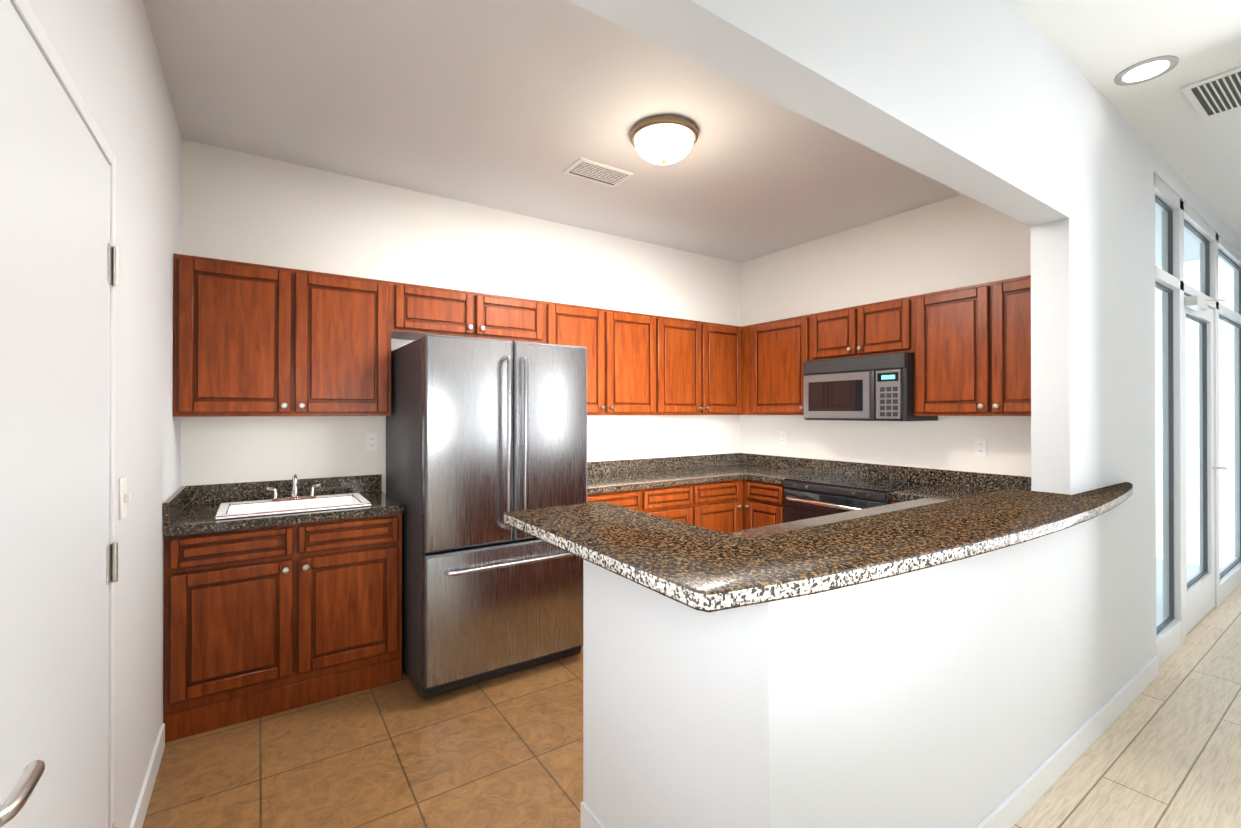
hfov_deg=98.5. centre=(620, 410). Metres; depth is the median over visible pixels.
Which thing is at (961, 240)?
wall
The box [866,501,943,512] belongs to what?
base cabinet
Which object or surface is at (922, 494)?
base cabinet
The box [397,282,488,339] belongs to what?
upper cabinet
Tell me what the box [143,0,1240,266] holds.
ceiling
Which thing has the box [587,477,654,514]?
base cabinet
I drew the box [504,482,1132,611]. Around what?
bar
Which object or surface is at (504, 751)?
floor
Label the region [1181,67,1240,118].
ceiling vent
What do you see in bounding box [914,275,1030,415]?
upper cabinet
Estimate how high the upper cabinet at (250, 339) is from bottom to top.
0.760 m
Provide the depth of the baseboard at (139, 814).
1.90 m
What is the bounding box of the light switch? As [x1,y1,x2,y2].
[119,476,130,519]
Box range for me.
[784,473,935,522]
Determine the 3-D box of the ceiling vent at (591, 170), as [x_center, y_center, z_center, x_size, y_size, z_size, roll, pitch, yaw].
[-0.128,-1.393,3.134,0.360,0.016,0.210,0,0,-34]
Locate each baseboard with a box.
[129,723,164,827]
[581,802,604,827]
[975,655,1158,827]
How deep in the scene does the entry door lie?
1.02 m
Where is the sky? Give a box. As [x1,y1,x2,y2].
[1155,259,1234,567]
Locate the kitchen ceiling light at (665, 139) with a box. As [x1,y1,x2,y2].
[630,114,697,164]
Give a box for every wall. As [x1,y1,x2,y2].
[10,0,181,827]
[181,139,739,492]
[568,0,1240,827]
[740,194,1030,484]
[1234,426,1234,502]
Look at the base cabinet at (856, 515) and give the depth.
2.43 m
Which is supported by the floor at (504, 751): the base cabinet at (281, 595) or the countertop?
the base cabinet at (281, 595)
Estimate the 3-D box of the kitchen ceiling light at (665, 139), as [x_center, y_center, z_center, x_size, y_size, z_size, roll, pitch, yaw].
[0.220,-1.322,2.692,0.344,0.159,0.344,0,0,-34]
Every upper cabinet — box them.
[173,253,396,416]
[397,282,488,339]
[489,294,548,343]
[549,302,664,414]
[665,317,741,414]
[742,314,809,414]
[810,296,913,360]
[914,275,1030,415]
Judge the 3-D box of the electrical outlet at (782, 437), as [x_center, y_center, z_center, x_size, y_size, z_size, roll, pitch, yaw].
[1.403,0.235,4.623,0.008,0.114,0.070,0,0,-34]
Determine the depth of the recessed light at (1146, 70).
2.20 m
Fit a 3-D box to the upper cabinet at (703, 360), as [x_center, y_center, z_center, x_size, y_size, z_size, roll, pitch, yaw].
[0.536,-0.346,4.433,0.980,0.760,0.341,0,0,-34]
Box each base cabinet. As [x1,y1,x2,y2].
[163,473,403,742]
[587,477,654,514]
[615,473,702,526]
[663,469,742,532]
[742,521,817,538]
[743,477,785,529]
[818,509,881,524]
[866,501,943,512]
[878,489,965,508]
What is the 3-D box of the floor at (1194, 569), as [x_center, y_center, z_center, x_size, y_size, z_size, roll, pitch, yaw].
[3.347,1.471,4.992,3.230,0.110,2.800,0,0,-34]
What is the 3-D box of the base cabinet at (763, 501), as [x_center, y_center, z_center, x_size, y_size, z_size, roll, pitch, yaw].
[1.321,0.968,4.192,0.622,0.870,0.416,0,0,-34]
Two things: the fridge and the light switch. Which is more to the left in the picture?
the light switch
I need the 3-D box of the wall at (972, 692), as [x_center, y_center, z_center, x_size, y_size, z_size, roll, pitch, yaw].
[2.143,-0.002,2.842,7.400,2.800,0.780,0,0,-34]
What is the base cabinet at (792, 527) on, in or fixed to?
on the floor at (504, 751)
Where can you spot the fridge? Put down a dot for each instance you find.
(483, 435)
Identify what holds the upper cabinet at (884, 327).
attached to the wall at (961, 240)
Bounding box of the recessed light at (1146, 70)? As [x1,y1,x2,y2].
[1114,55,1178,85]
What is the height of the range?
0.899 m
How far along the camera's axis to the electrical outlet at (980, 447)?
3.35 m
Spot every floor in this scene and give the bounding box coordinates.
[142,646,582,827]
[1012,584,1240,827]
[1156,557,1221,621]
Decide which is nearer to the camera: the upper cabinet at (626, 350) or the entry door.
the entry door
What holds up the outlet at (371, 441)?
attached to the wall at (237, 206)
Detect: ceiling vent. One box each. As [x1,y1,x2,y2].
[563,157,633,186]
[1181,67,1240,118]
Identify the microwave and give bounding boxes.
[803,352,937,420]
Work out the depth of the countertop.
4.12 m
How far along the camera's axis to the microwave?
3.57 m
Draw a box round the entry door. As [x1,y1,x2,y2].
[0,0,118,827]
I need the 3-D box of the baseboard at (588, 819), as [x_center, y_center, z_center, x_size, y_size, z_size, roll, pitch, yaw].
[0.085,1.343,1.457,0.014,0.100,0.760,0,0,-34]
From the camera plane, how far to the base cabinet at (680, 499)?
3.83 m
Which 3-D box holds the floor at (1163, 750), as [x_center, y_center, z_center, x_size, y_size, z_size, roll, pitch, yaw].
[3.448,1.451,0.909,7.640,0.120,4.005,0,0,-34]
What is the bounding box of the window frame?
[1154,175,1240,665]
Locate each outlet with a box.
[365,433,377,451]
[779,431,785,444]
[974,438,986,456]
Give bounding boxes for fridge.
[386,334,586,697]
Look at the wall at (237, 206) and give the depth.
3.31 m
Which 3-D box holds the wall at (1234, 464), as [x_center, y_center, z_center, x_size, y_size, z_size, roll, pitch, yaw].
[6.518,-0.001,3.086,0.120,2.800,3.920,0,0,-34]
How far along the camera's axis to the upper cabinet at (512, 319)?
3.43 m
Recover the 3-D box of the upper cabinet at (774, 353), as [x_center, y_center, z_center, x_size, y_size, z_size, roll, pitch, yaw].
[1.359,-0.346,4.390,0.341,0.760,0.696,0,0,-34]
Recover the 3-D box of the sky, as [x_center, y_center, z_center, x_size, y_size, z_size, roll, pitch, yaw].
[3.397,-1.093,5.355,5.710,9.000,4.530,0,0,-34]
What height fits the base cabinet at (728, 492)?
0.870 m
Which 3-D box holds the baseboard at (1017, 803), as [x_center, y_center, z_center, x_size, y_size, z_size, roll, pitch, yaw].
[1.581,1.345,1.979,3.075,0.100,0.012,0,0,-34]
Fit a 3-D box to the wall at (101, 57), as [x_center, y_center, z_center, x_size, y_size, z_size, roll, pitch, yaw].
[-0.457,-0.012,-0.017,0.128,2.800,6.600,0,0,-34]

